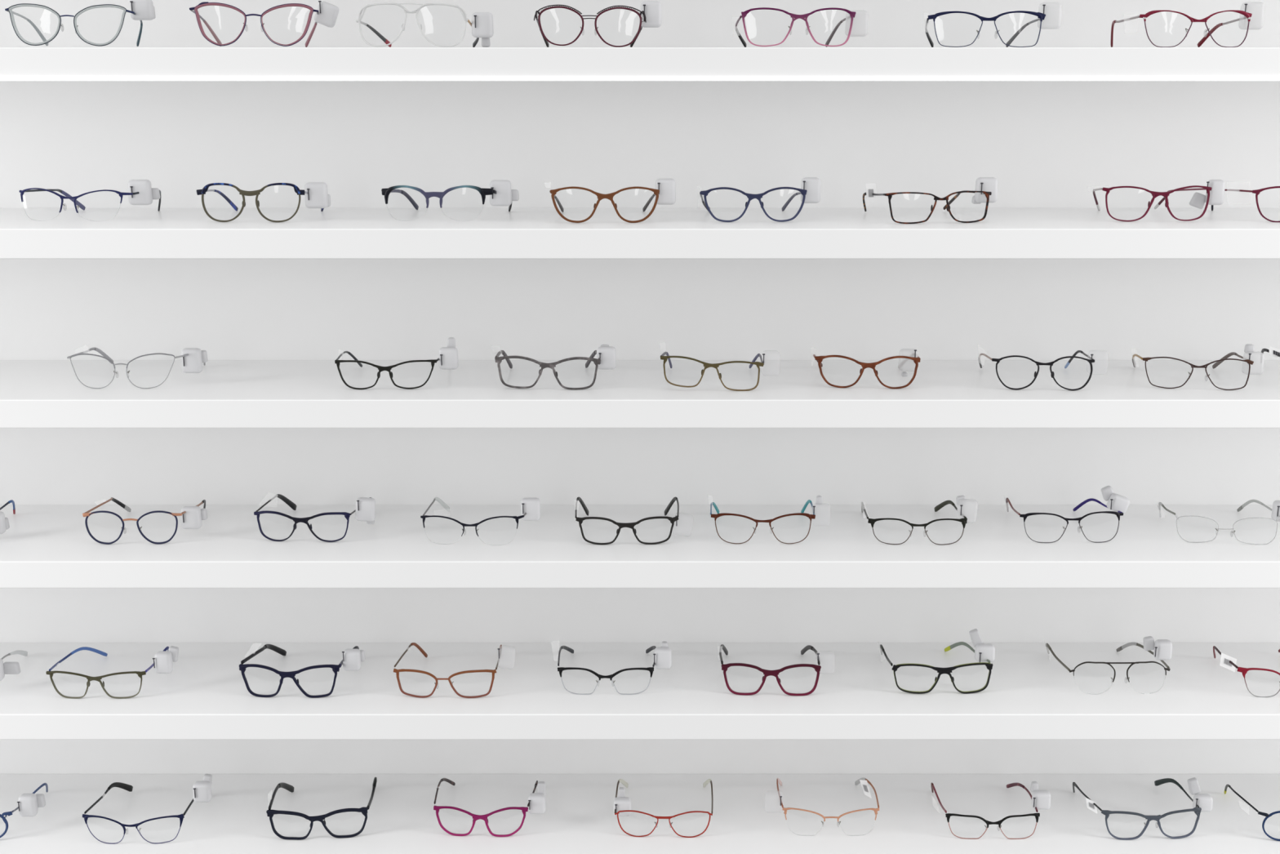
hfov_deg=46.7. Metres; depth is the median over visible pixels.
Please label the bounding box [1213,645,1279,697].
eyeglasses
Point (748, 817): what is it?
display shelf
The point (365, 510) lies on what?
eyeglasses
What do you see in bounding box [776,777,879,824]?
eyeglasses
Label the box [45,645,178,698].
eyeglasses
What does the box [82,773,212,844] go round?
eyeglasses
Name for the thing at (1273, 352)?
eyeglasses
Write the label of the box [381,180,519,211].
eyeglasses
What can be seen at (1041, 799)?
eyeglasses
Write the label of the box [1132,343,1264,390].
eyeglasses
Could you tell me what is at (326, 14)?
eyeglasses
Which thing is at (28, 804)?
eyeglasses
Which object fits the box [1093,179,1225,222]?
eyeglasses
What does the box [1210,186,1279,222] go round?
eyeglasses
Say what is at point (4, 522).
eyeglasses
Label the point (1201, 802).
eyeglasses
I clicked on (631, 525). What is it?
eyeglasses
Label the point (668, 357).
eyeglasses
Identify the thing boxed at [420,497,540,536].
eyeglasses
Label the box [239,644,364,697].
eyeglasses
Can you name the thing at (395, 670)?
eyeglasses
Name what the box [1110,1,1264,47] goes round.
eyeglasses
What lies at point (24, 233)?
display shelf
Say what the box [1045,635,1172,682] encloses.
eyeglasses
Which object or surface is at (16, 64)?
display shelf
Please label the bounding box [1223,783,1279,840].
eyeglasses
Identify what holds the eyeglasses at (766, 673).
on the display shelf at (1028, 694)
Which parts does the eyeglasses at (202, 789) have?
frame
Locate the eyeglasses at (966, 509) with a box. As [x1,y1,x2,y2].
[861,495,977,545]
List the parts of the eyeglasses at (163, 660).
frame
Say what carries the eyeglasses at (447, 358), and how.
on the display shelf at (34, 393)
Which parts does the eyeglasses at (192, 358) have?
frame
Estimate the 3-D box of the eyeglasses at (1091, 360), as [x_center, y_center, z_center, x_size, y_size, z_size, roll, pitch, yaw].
[0.506,-0.083,1.884,0.154,0.046,0.132,1,14,3]
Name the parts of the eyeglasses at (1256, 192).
frame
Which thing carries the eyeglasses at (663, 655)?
on the display shelf at (1028, 694)
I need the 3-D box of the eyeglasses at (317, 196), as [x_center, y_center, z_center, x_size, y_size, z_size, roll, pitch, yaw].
[-0.457,-0.286,1.847,0.158,0.047,0.129,1,14,2]
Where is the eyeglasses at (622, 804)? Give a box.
[613,778,713,837]
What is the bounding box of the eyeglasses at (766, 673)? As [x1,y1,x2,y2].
[719,644,821,695]
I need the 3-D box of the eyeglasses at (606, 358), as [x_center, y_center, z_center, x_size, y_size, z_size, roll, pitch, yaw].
[-0.108,-0.086,1.888,0.159,0.050,0.132,0,14,2]
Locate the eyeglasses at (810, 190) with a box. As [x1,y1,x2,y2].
[699,177,820,222]
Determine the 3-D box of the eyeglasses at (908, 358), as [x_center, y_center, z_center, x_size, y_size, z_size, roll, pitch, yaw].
[0.286,-0.085,1.891,0.134,0.047,0.123,1,14,4]
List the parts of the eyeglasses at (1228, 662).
frame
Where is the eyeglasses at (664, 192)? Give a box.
[549,178,675,222]
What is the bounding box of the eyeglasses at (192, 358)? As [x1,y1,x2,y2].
[66,347,208,388]
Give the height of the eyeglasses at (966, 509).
0.056 m
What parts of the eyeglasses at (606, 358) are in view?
frame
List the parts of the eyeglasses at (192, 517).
frame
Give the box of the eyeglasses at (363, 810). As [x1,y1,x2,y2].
[266,777,377,839]
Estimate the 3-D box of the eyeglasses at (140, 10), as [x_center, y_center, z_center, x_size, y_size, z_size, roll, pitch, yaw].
[-0.650,-0.478,1.752,0.160,0.054,0.135,-2,14,-9]
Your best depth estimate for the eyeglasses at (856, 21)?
1.70 m
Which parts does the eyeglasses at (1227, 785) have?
frame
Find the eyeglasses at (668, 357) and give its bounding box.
[660,351,764,391]
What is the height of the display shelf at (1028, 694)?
0.035 m
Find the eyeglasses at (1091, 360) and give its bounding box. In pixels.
[977,350,1094,390]
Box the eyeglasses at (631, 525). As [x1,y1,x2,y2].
[575,497,679,544]
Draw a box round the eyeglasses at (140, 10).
[4,0,155,46]
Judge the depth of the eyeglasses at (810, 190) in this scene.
1.79 m
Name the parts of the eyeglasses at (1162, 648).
frame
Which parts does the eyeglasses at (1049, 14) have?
frame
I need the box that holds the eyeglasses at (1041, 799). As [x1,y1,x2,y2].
[930,781,1050,839]
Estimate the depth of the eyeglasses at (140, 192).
1.80 m
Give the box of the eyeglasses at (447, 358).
[334,337,458,389]
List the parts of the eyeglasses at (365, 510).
frame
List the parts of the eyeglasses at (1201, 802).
frame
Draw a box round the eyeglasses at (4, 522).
[0,499,15,533]
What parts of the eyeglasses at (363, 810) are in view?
frame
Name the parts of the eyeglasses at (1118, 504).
frame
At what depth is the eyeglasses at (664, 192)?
1.79 m
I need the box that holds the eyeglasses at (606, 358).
[494,344,616,389]
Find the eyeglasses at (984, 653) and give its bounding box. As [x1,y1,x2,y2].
[880,628,995,693]
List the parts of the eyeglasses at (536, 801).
frame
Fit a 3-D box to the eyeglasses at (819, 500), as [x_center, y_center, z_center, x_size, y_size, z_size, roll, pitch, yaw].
[0.167,0.108,1.946,0.157,0.055,0.130,0,14,1]
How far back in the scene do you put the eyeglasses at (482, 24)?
1.70 m
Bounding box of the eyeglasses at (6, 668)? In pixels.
[0,649,27,680]
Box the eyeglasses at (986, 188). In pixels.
[862,177,998,223]
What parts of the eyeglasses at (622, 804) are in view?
frame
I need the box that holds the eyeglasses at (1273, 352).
[1261,346,1279,359]
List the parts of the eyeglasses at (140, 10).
frame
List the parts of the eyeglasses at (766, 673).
frame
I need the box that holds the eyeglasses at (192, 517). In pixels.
[82,497,207,544]
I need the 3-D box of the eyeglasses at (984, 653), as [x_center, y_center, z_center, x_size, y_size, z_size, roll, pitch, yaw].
[0.396,0.295,1.998,0.140,0.077,0.143,0,14,-2]
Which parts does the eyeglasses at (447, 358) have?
frame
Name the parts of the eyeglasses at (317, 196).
frame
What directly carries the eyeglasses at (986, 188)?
on the display shelf at (24, 233)
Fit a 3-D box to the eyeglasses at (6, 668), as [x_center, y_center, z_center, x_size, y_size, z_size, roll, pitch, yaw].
[-0.898,0.316,1.982,0.151,0.045,0.142,-2,14,-8]
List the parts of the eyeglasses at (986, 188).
frame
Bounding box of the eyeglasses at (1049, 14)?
[924,2,1062,47]
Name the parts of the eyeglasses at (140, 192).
frame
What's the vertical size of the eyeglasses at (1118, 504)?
0.066 m
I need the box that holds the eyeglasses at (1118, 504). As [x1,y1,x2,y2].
[1005,485,1129,542]
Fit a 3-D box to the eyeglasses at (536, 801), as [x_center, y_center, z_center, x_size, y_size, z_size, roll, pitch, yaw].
[-0.202,0.501,2.045,0.153,0.064,0.142,1,14,2]
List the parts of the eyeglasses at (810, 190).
frame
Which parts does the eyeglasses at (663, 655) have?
frame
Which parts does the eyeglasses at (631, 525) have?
frame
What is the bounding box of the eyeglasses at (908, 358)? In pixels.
[813,348,920,388]
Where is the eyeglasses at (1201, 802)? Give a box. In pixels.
[1072,777,1213,839]
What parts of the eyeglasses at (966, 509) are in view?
frame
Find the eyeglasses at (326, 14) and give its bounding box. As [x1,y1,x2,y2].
[189,0,338,47]
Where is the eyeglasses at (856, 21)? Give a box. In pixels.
[735,7,867,47]
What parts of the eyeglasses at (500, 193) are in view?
frame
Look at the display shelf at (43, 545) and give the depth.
1.89 m
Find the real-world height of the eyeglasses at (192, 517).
0.047 m
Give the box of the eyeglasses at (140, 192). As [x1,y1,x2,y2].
[18,179,160,213]
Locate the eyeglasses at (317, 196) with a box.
[196,182,330,222]
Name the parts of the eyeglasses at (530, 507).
frame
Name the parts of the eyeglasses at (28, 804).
frame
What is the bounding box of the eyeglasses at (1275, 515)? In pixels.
[1158,499,1279,533]
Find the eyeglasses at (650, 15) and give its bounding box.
[533,0,662,47]
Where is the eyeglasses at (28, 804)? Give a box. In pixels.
[0,782,48,837]
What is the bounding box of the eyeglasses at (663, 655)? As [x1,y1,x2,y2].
[557,640,671,694]
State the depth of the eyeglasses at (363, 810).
1.98 m
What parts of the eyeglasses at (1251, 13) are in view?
frame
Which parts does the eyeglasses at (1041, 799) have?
frame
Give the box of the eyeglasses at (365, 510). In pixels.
[253,493,375,542]
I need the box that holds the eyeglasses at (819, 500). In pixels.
[710,495,822,543]
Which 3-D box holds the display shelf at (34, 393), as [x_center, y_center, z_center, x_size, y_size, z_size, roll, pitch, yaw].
[0.000,-0.044,1.898,3.200,0.035,0.236,0,14,0]
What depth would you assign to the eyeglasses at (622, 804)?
1.99 m
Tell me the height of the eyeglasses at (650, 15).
0.052 m
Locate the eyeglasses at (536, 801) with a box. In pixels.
[433,777,546,836]
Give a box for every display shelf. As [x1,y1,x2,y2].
[0,47,1279,80]
[0,208,1279,258]
[0,360,1279,427]
[0,504,1279,587]
[0,642,1279,739]
[0,773,1279,853]
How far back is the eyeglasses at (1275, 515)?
1.91 m
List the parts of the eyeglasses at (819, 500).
frame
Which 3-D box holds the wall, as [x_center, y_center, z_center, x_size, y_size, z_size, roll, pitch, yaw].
[0.000,-0.102,2.020,3.400,2.000,0.030,0,14,0]
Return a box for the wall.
[0,0,1279,773]
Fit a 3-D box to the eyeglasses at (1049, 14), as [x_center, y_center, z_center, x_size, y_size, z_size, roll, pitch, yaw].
[0.409,-0.473,1.749,0.156,0.050,0.131,1,14,4]
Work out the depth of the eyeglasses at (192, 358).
1.85 m
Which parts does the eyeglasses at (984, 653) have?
frame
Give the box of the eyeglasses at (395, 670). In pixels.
[393,642,502,697]
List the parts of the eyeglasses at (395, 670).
frame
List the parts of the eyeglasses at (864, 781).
frame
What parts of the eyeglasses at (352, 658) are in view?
frame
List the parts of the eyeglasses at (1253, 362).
frame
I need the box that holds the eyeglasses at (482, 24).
[355,2,493,47]

